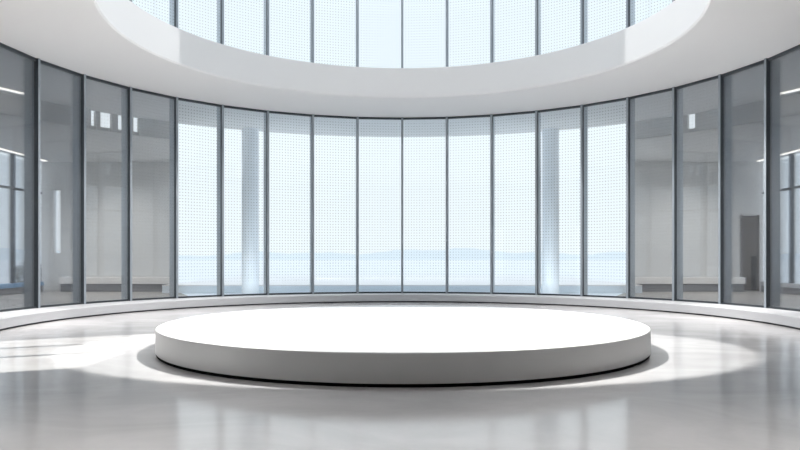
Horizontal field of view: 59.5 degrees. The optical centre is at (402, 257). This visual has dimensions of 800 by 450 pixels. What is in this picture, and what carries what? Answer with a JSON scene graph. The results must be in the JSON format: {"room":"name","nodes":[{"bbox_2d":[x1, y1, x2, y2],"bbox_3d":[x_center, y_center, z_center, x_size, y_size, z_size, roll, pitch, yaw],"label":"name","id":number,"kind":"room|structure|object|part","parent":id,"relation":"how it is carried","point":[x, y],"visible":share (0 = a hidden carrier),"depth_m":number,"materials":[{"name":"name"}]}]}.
{"room":"building atrium","nodes":[
{"label":"building atrium","id":0,"kind":"room"},
{"bbox_2d":[0,285,43,295],"bbox_3d":[-13.095,1.110,19.025,0.250,0.220,12.550,0,0,0],"label":"wall","id":1,"kind":"structure","parent":0,"point":[19,290],"depth_m":23.34,"materials":[{"name":"grey"}]},
{"bbox_2d":[0,153,42,282],"bbox_3d":[-13.070,-1.320,19.025,0.140,4.360,12.550,0,0,0],"label":"window","id":2,"kind":"structure","parent":1,"relation":"in","point":[12,187],"depth_m":23.46,"materials":[{"name":"grey metal"}]},
{"bbox_2d":[0,282,43,288],"bbox_3d":[-13.095,0.930,19.025,0.290,0.140,12.550,0,0,0],"label":"sill","id":3,"kind":"structure","parent":1,"relation":"on","point":[7,285],"depth_m":23.36,"materials":[{"name":"blue metal"}]},
{"bbox_2d":[0,113,168,161],"bbox_3d":[-9.960,-3.550,19.175,6.481,0.100,12.850,0,0,0],"label":"ceiling","id":4,"kind":"structure","parent":0,"point":[56,140],"depth_m":21.43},
{"bbox_2d":[0,148,47,161],"bbox_3d":[-12.810,-3.481,19.025,0.080,0.031,12.350,0,0,0],"label":"recessed light","id":5,"kind":"object","parent":4,"relation":"in","point":[0,148],"visible":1,"depth_m":23.09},
{"bbox_2d":[0,92,168,138],"bbox_3d":[-9.184,-3.750,16.860,1.160,0.500,9.282,0,0,26],"label":"wall","id":6,"kind":"structure","parent":0,"point":[12,105],"depth_m":18.43,"materials":[{"name":"grey paint"}]},
{"bbox_2d":[42,162,168,290],"bbox_3d":[-10.735,-1.380,25.725,4.930,5.200,0.250,0,0,0],"label":"wall","id":7,"kind":"structure","parent":0,"point":[150,180],"depth_m":25.60,"materials":[{"name":"grey paint"}]},
{"bbox_2d":[0,291,799,449],"bbox_3d":[0.000,1.320,8.800,26.400,0.200,33.600,0,0,0],"label":"floor","id":8,"kind":"structure","parent":0,"point":[94,382],"depth_m":5.98,"materials":[{"name":"stone"}]},
{"bbox_2d":[60,277,168,291],"bbox_3d":[-10.285,0.960,25.348,4.030,0.520,0.495,0,0,0],"label":"bench","id":9,"kind":"object","parent":8,"relation":"on","point":[93,284],"visible":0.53,"depth_m":25.16,"materials":[{"name":"beige laminate"}]},
{"bbox_3d":[-10.285,0.820,25.348,4.030,0.240,0.495,0,0,0],"label":"seat","id":10,"kind":"part","parent":9,"relation":"part of","materials":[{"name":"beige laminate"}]},
{"bbox_2d":[242,127,258,293],"bbox_3d":[-4.720,-1.388,21.737,0.620,5.224,0.620,0,0,0],"label":"column","id":11,"kind":"structure","parent":8,"relation":"on","point":[250,136],"depth_m":21.51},
{"bbox_2d":[0,293,799,330],"bbox_3d":[0.000,1.115,15.222,15.399,0.210,9.896,0,0,0],"label":"ledge","id":12,"kind":"object","parent":8,"relation":"on","point":[17,318],"visible":0.98,"depth_m":16.43,"materials":[{"name":"concrete"}]},
{"bbox_2d":[0,43,35,311],"bbox_3d":[-7.529,-1.495,13.400,0.335,5.010,1.304,0,0,7],"label":"window frame","id":13,"kind":"structure","parent":12,"relation":"on","point":[2,45],"depth_m":13.49,"materials":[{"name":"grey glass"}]},
{"bbox_3d":[-7.442,0.990,13.423,0.070,0.040,1.237,0,0,7],"label":"sill rail","id":14,"kind":"part","parent":13,"relation":"part of","materials":[{"name":"grey metal"}]},
{"bbox_3d":[-7.442,-3.973,13.423,0.070,0.055,1.237,0,0,7],"label":"head rail","id":15,"kind":"part","parent":13,"relation":"part of","materials":[{"name":"grey metal"}]},
{"bbox_2d":[24,58,82,307],"bbox_3d":[-7.264,-1.495,14.659,0.335,5.010,1.304,0,0,17],"label":"window frame","id":16,"kind":"structure","parent":12,"relation":"on","point":[31,68],"depth_m":14.05,"materials":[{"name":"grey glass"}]},
{"bbox_3d":[-7.174,0.990,14.667,0.070,0.040,1.237,0,0,17],"label":"sill rail","id":17,"kind":"part","parent":16,"relation":"part of","materials":[{"name":"grey metal"}]},
{"bbox_3d":[-7.174,-3.973,14.667,0.070,0.055,1.237,0,0,17],"label":"head rail","id":18,"kind":"part","parent":16,"relation":"part of","materials":[{"name":"grey metal"}]},
{"bbox_2d":[73,74,128,303],"bbox_3d":[-6.789,-1.495,15.856,0.335,5.010,1.304,0,0,27],"label":"window frame","id":19,"kind":"structure","parent":12,"relation":"on","point":[79,83],"depth_m":15.27,"materials":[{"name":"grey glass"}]},
{"bbox_3d":[-6.699,0.990,15.848,0.070,0.040,1.237,0,0,27],"label":"sill rail","id":20,"kind":"part","parent":19,"relation":"part of","materials":[{"name":"grey metal"}]},
{"bbox_3d":[-6.699,-3.973,15.848,0.070,0.055,1.237,0,0,27],"label":"head rail","id":21,"kind":"part","parent":19,"relation":"part of","materials":[{"name":"grey metal"}]},
{"bbox_2d":[121,87,174,300],"bbox_3d":[-6.119,-1.495,16.954,0.335,5.010,1.304,0,0,36],"label":"window","id":22,"kind":"structure","parent":12,"relation":"on","point":[126,95],"depth_m":16.43,"materials":[{"name":"grey metal"}]},
{"bbox_3d":[-6.032,0.990,16.931,0.070,0.040,1.237,0,0,36],"label":"sill rail","id":23,"kind":"part","parent":22,"relation":"part of","materials":[{"name":"grey metal"}]},
{"bbox_3d":[-6.032,-3.973,16.931,0.070,0.055,1.237,0,0,36],"label":"head rail","id":24,"kind":"part","parent":22,"relation":"part of","materials":[{"name":"grey metal"}]},
{"bbox_2d":[169,97,220,297],"bbox_3d":[-5.273,-1.495,17.924,1.304,5.010,0.335,0,0,-44],"label":"window","id":25,"kind":"structure","parent":12,"relation":"on","point":[173,103],"depth_m":17.46,"materials":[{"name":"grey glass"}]},
{"bbox_3d":[-5.191,0.990,17.887,1.237,0.040,0.070,0,0,-44],"label":"sill rail","id":26,"kind":"part","parent":25,"relation":"part of","materials":[{"name":"grey metal"}]},
{"bbox_3d":[-5.191,-3.973,17.887,1.237,0.055,0.070,0,0,-44],"label":"head rail","id":27,"kind":"part","parent":25,"relation":"part of","materials":[{"name":"grey metal"}]},
{"bbox_2d":[217,105,266,295],"bbox_3d":[-4.276,-1.495,18.737,1.304,5.010,0.335,0,0,-34],"label":"window","id":28,"kind":"structure","parent":12,"relation":"on","point":[220,110],"depth_m":18.31,"materials":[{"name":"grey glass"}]},
{"bbox_3d":[-4.201,0.990,18.686,1.237,0.040,0.070,0,0,-34],"label":"sill rail","id":29,"kind":"part","parent":28,"relation":"part of","materials":[{"name":"grey metal"}]},
{"bbox_3d":[-4.201,-3.973,18.686,1.237,0.055,0.070,0,0,-34],"label":"head rail","id":30,"kind":"part","parent":28,"relation":"part of","materials":[{"name":"grey metal"}]},
{"bbox_2d":[264,110,311,294],"bbox_3d":[-3.155,-1.495,19.369,1.304,5.010,0.335,0,0,-24],"label":"window","id":31,"kind":"structure","parent":12,"relation":"on","point":[266,115],"depth_m":19.01,"materials":[{"name":"grey metal"}]},
{"bbox_3d":[-3.090,0.990,19.307,1.237,0.040,0.070,0,0,-24],"label":"sill rail","id":32,"kind":"part","parent":31,"relation":"part of","materials":[{"name":"grey metal"}]},
{"bbox_3d":[-3.090,-3.973,19.307,1.237,0.055,0.070,0,0,-24],"label":"head rail","id":33,"kind":"part","parent":31,"relation":"part of","materials":[{"name":"grey metal"}]},
{"bbox_2d":[310,114,356,293],"bbox_3d":[-1.944,-1.495,19.803,1.304,5.010,0.335,0,0,-15],"label":"window","id":34,"kind":"structure","parent":12,"relation":"on","point":[313,115],"depth_m":19.55,"materials":[{"name":"grey metal"}]},
{"bbox_3d":[-1.891,0.990,19.731,1.237,0.040,0.070,0,0,-15],"label":"sill rail","id":35,"kind":"part","parent":34,"relation":"part of","materials":[{"name":"grey metal"}]},
{"bbox_3d":[-1.891,-3.973,19.731,1.237,0.055,0.070,0,0,-15],"label":"head rail","id":36,"kind":"part","parent":34,"relation":"part of","materials":[{"name":"grey metal"}]},
{"bbox_2d":[356,117,400,292],"bbox_3d":[-0.677,-1.495,20.026,1.304,5.010,0.335,0,0,-5],"label":"window","id":37,"kind":"structure","parent":12,"relation":"on","point":[358,118],"depth_m":19.82,"materials":[{"name":"grey metal"}]},
{"bbox_3d":[-0.636,0.990,19.946,1.237,0.040,0.070,0,0,-5],"label":"sill rail","id":38,"kind":"part","parent":37,"relation":"part of","materials":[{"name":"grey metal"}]},
{"bbox_3d":[-0.636,-3.973,19.946,1.237,0.055,0.070,0,0,-5],"label":"head rail","id":39,"kind":"part","parent":37,"relation":"part of","materials":[{"name":"grey metal"}]},
{"bbox_2d":[401,117,445,292],"bbox_3d":[0.610,-1.495,20.032,1.304,5.010,0.335,0,0,5],"label":"window frame","id":40,"kind":"structure","parent":12,"relation":"on","point":[402,118],"depth_m":19.92,"materials":[{"name":"grey metal"}]},
{"bbox_3d":[0.636,0.990,19.946,1.237,0.040,0.070,0,0,5],"label":"sill rail","id":41,"kind":"part","parent":40,"relation":"part of","materials":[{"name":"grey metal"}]},
{"bbox_3d":[0.636,-3.973,19.946,1.237,0.055,0.070,0,0,5],"label":"head rail","id":42,"kind":"part","parent":40,"relation":"part of","materials":[{"name":"grey metal"}]},
{"bbox_2d":[446,115,489,293],"bbox_3d":[1.879,-1.495,19.820,1.304,5.010,0.335,0,0,15],"label":"window frame","id":43,"kind":"structure","parent":12,"relation":"on","point":[474,116],"depth_m":19.81,"materials":[{"name":"grey metal"}]},
{"bbox_3d":[1.891,0.990,19.731,1.237,0.040,0.070,0,0,15],"label":"sill rail","id":44,"kind":"part","parent":43,"relation":"part of","materials":[{"name":"grey metal"}]},
{"bbox_3d":[1.891,-3.973,19.731,1.237,0.055,0.070,0,0,15],"label":"head rail","id":45,"kind":"part","parent":43,"relation":"part of","materials":[{"name":"grey metal"}]},
{"bbox_2d":[490,111,534,294],"bbox_3d":[3.094,-1.495,19.397,1.304,5.010,0.335,0,0,24],"label":"window frame","id":46,"kind":"structure","parent":12,"relation":"on","point":[492,117],"depth_m":19.50,"materials":[{"name":"grey metal"}]},
{"bbox_3d":[3.090,0.990,19.307,1.237,0.040,0.070,0,0,24],"label":"sill rail","id":47,"kind":"part","parent":46,"relation":"part of","materials":[{"name":"grey metal"}]},
{"bbox_3d":[3.090,-3.973,19.307,1.237,0.055,0.070,0,0,24],"label":"head rail","id":48,"kind":"part","parent":46,"relation":"part of","materials":[{"name":"grey metal"}]},
{"bbox_2d":[535,105,579,295],"bbox_3d":[4.221,-1.495,18.774,1.304,5.010,0.335,0,0,34],"label":"window frame","id":49,"kind":"structure","parent":12,"relation":"on","point":[537,112],"depth_m":18.98,"materials":[{"name":"metal"}]},
{"bbox_3d":[4.201,0.990,18.686,1.237,0.040,0.070,0,0,34],"label":"sill rail","id":50,"kind":"part","parent":49,"relation":"part of","materials":[{"name":"grey metal"}]},
{"bbox_3d":[4.201,-3.973,18.686,1.237,0.055,0.070,0,0,34],"label":"head rail","id":51,"kind":"part","parent":49,"relation":"part of","materials":[{"name":"grey metal"}]},
{"bbox_2d":[580,98,625,297],"bbox_3d":[5.225,-1.495,17.970,1.304,5.010,0.335,0,0,44],"label":"window frame","id":52,"kind":"structure","parent":12,"relation":"on","point":[583,108],"depth_m":18.29,"materials":[{"name":"metal"}]},
{"bbox_3d":[5.191,0.990,17.887,1.237,0.040,0.070,0,0,44],"label":"sill rail","id":53,"kind":"part","parent":52,"relation":"part of","materials":[{"name":"grey metal"}]},
{"bbox_3d":[5.191,-3.973,17.887,1.237,0.055,0.070,0,0,44],"label":"head rail","id":54,"kind":"part","parent":52,"relation":"part of","materials":[{"name":"grey metal"}]},
{"bbox_2d":[626,88,671,300],"bbox_3d":[6.080,-1.495,17.008,0.335,5.010,1.304,0,0,-36],"label":"window frame","id":55,"kind":"structure","parent":12,"relation":"on","point":[630,101],"depth_m":17.41,"materials":[{"name":"grey metal"}]},
{"bbox_3d":[6.032,0.990,16.931,0.070,0.040,1.237,0,0,-36],"label":"sill rail","id":56,"kind":"part","parent":55,"relation":"part of","materials":[{"name":"grey metal"}]},
{"bbox_3d":[6.032,-3.973,16.931,0.070,0.055,1.237,0,0,-36],"label":"head rail","id":57,"kind":"part","parent":55,"relation":"part of","materials":[{"name":"grey metal"}]},
{"bbox_2d":[672,75,717,303],"bbox_3d":[6.759,-1.495,15.915,0.335,5.010,1.304,0,0,-27],"label":"window frame","id":58,"kind":"structure","parent":12,"relation":"on","point":[677,92],"depth_m":16.39,"materials":[{"name":"grey metal"}]},
{"bbox_3d":[6.699,0.990,15.848,0.070,0.040,1.237,0,0,-27],"label":"sill rail","id":59,"kind":"part","parent":58,"relation":"part of","materials":[{"name":"grey metal"}]},
{"bbox_3d":[6.699,-3.973,15.848,0.070,0.055,1.237,0,0,-27],"label":"head rail","id":60,"kind":"part","parent":58,"relation":"part of","materials":[{"name":"grey metal"}]},
{"bbox_2d":[718,60,763,307],"bbox_3d":[7.244,-1.495,14.723,0.335,5.010,1.304,0,0,-17],"label":"window frame","id":61,"kind":"structure","parent":12,"relation":"on","point":[724,80],"depth_m":15.27,"materials":[{"name":"grey metal"}]},
{"bbox_3d":[7.174,0.990,14.667,0.070,0.040,1.237,0,0,-17],"label":"sill rail","id":62,"kind":"part","parent":61,"relation":"part of","materials":[{"name":"grey metal"}]},
{"bbox_3d":[7.174,-3.973,14.667,0.070,0.055,1.237,0,0,-17],"label":"head rail","id":63,"kind":"part","parent":61,"relation":"part of","materials":[{"name":"grey metal"}]},
{"bbox_2d":[764,44,799,311],"bbox_3d":[7.525,-1.495,13.434,0.335,5.010,1.371,0,0,-7],"label":"window frame","id":64,"kind":"structure","parent":12,"relation":"on","point":[772,64],"depth_m":14.04,"materials":[{"name":"grey metal"}]},
{"bbox_3d":[7.442,0.990,13.423,0.070,0.040,1.237,0,0,-7],"label":"sill rail","id":65,"kind":"part","parent":64,"relation":"part of","materials":[{"name":"grey metal"}]},
{"bbox_3d":[7.442,-3.973,13.423,0.070,0.055,1.237,0,0,-7],"label":"head rail","id":66,"kind":"part","parent":64,"relation":"part of","materials":[{"name":"grey metal"}]},
{"bbox_2d":[155,305,650,387],"bbox_3d":[0.010,1.055,9.850,6.580,0.330,6.580,0,0,0],"label":"display platform","id":67,"kind":"object","parent":8,"relation":"on","point":[388,346],"visible":1,"depth_m":7.43,"materials":[{"name":"white"}]},
{"bbox_2d":[542,128,558,293],"bbox_3d":[4.620,-1.388,21.788,0.620,5.224,0.620,0,0,0],"label":"column","id":68,"kind":"structure","parent":8,"relation":"on","point":[550,136],"depth_m":21.57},
{"bbox_2d":[635,277,744,291],"bbox_3d":[10.285,0.960,25.348,4.030,0.520,0.495,0,0,0],"label":"bench","id":69,"kind":"object","parent":8,"relation":"on","point":[649,284],"visible":0.6,"depth_m":25.16,"materials":[{"name":"beige laminate"}]},
{"bbox_3d":[10.285,0.820,25.348,4.030,0.240,0.495,0,0,0],"label":"seat","id":70,"kind":"part","parent":69,"relation":"part of","materials":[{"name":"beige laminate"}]},
{"bbox_2d":[0,0,799,136],"bbox_3d":[0.000,-4.375,12.470,21.400,0.750,21.400,0,0,0],"label":"ceiling","id":71,"kind":"structure","parent":0,"point":[115,41],"depth_m":16.18,"materials":[{"name":"white paint"}]},
{"bbox_2d":[0,87,23,93],"bbox_3d":[-9.746,-3.983,15.081,0.341,0.026,4.616,0,0,15],"label":"recessed light","id":72,"kind":"object","parent":71,"relation":"in","point":[0,87],"visible":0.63,"depth_m":16.67,"materials":[{"name":"white"}]},
{"bbox_2d":[169,0,177,27],"bbox_3d":[-5.273,-7.965,17.924,1.304,6.430,0.335,0,0,-44],"label":"window mullion","id":73,"kind":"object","parent":71,"relation":"on","point":[173,4],"depth_m":17.46,"materials":[{"name":"metal"}]},
{"bbox_2d":[217,0,223,43],"bbox_3d":[-4.276,-7.965,18.737,1.304,6.430,0.335,0,0,-34],"label":"window mullion","id":74,"kind":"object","parent":71,"relation":"on","point":[220,3],"depth_m":18.31,"materials":[{"name":"metal"}]},
{"bbox_2d":[264,0,268,54],"bbox_3d":[-3.155,-7.965,19.369,1.304,6.430,0.335,0,0,-24],"label":"window mullion","id":75,"kind":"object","parent":71,"relation":"on","point":[266,2],"depth_m":19.01,"materials":[{"name":"metal"}]},
{"bbox_2d":[310,0,313,62],"bbox_3d":[-1.944,-7.965,19.803,1.304,6.430,0.335,0,0,-15],"label":"window mullion","id":76,"kind":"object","parent":71,"relation":"on","point":[311,1],"depth_m":19.50,"materials":[{"name":"metal"}]},
{"bbox_2d":[356,0,358,66],"bbox_3d":[-0.677,-7.965,20.026,1.304,6.430,0.335,0,0,-5],"label":"window mullion","id":77,"kind":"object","parent":71,"relation":"on","point":[357,1],"depth_m":19.81,"materials":[{"name":"metal"}]},
{"bbox_2d":[401,0,402,67],"bbox_3d":[0.610,-7.965,20.032,1.304,6.430,0.335,0,0,5],"label":"window","id":78,"kind":"structure","parent":71,"relation":"on","point":[401,0],"depth_m":19.92,"materials":[{"name":"metal"}]},
{"bbox_2d":[446,0,448,66],"bbox_3d":[1.879,-7.965,19.820,1.304,6.430,0.335,0,0,15],"label":"window frame","id":79,"kind":"structure","parent":71,"relation":"on","point":[447,1],"depth_m":19.81,"materials":[{"name":"metal"}]},
{"bbox_2d":[490,0,494,62],"bbox_3d":[3.094,-7.965,19.397,1.304,6.430,0.335,0,0,24],"label":"window frame","id":80,"kind":"structure","parent":71,"relation":"on","point":[492,2],"depth_m":19.50,"materials":[{"name":"metal"}]},
{"bbox_2d":[535,0,540,55],"bbox_3d":[4.221,-7.965,18.774,1.304,6.430,0.335,0,0,34],"label":"window frame","id":81,"kind":"structure","parent":71,"relation":"on","point":[537,2],"depth_m":18.98,"materials":[{"name":"metal"}]},
{"bbox_2d":[580,0,587,44],"bbox_3d":[5.225,-7.965,17.970,1.304,6.430,0.335,0,0,44],"label":"window","id":82,"kind":"structure","parent":71,"relation":"on","point":[583,3],"depth_m":18.29,"materials":[{"name":"metal"}]},
{"bbox_2d":[626,0,634,27],"bbox_3d":[6.080,-7.965,17.008,0.335,6.430,1.304,0,0,-36],"label":"window","id":83,"kind":"structure","parent":71,"relation":"on","point":[630,4],"depth_m":17.45,"materials":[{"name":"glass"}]},
{"bbox_2d":[780,88,799,94],"bbox_3d":[9.746,-3.983,15.081,0.341,0.026,4.616,0,0,-15],"label":"recessed light","id":84,"kind":"object","parent":71,"relation":"in","point":[798,88],"visible":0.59,"depth_m":16.70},
{"bbox_2d":[162,275,641,292],"bbox_3d":[0.000,1.080,31.090,16.540,0.280,14.020,0,0,0],"label":"step","id":85,"kind":"structure","parent":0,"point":[277,283],"depth_m":25.53,"materials":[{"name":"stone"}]},
{"bbox_2d":[635,162,762,290],"bbox_3d":[10.735,-1.380,25.725,4.930,5.200,0.250,0,0,0],"label":"wall","id":86,"kind":"structure","parent":0,"point":[653,180],"depth_m":25.60,"materials":[{"name":"grey paint"}]},
{"bbox_2d":[740,215,758,290],"bbox_3d":[12.680,-0.175,25.547,0.660,2.790,0.095,0,0,0],"label":"door","id":87,"kind":"structure","parent":86,"relation":"in","point":[749,225],"depth_m":25.52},
{"bbox_3d":[12.810,0.555,25.510,0.180,1.230,0.020,0,0,0],"label":"panel","id":88,"kind":"part","parent":87,"relation":"part of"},
{"bbox_2d":[635,114,799,161],"bbox_3d":[9.960,-3.550,19.175,6.481,0.100,12.850,0,0,0],"label":"ceiling","id":89,"kind":"structure","parent":0,"point":[747,140],"depth_m":21.62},
{"bbox_2d":[757,149,799,161],"bbox_3d":[12.810,-3.481,19.025,0.080,0.031,12.350,0,0,0],"label":"recessed light","id":90,"kind":"object","parent":89,"relation":"in","point":[798,149],"visible":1,"depth_m":23.25,"materials":[{"name":"white"}]},
{"bbox_2d":[635,93,799,139],"bbox_3d":[9.184,-3.750,16.860,1.160,0.500,9.282,0,0,-26],"label":"wall","id":91,"kind":"structure","parent":0,"point":[744,114],"depth_m":18.93,"materials":[{"name":"grey paint"}]},
{"bbox_2d":[761,285,799,294],"bbox_3d":[13.095,1.110,19.025,0.250,0.220,12.550,0,0,0],"label":"wall","id":92,"kind":"structure","parent":0,"point":[784,290],"depth_m":23.48,"materials":[{"name":"grey"}]},
{"bbox_2d":[760,282,799,287],"bbox_3d":[13.095,0.930,19.025,0.290,0.140,12.550,0,0,0],"label":"sill","id":93,"kind":"structure","parent":92,"relation":"on","point":[788,285],"depth_m":23.45,"materials":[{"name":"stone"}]},
{"bbox_2d":[762,153,799,282],"bbox_3d":[13.070,-1.320,19.025,0.140,4.360,12.550,0,0,0],"label":"window frame","id":94,"kind":"structure","parent":92,"relation":"in","point":[791,187],"depth_m":23.46,"materials":[{"name":"metal"}]},
{"label":"outside","id":95,"kind":"structure","parent":0,"visible":0},
{"bbox_2d":[0,260,799,283],"bbox_3d":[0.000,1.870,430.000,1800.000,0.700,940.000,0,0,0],"label":"sea","id":96,"kind":"structure","parent":95,"point":[188,270],"depth_m":98.89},
{"bbox_2d":[16,261,41,282],"bbox_3d":[-14.092,0.806,26.514,1.197,1.428,1.172,0,0,0],"label":"shrub","id":97,"kind":"object","parent":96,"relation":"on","point":[18,271],"visible":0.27,"depth_m":26.32,"materials":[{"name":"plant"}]},
{"bbox_2d":[0,248,799,259],"bbox_3d":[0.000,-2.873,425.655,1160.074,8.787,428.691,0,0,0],"label":"hills","id":98,"kind":"structure","parent":96,"relation":"on","point":[455,253],"depth_m":502.42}
]}

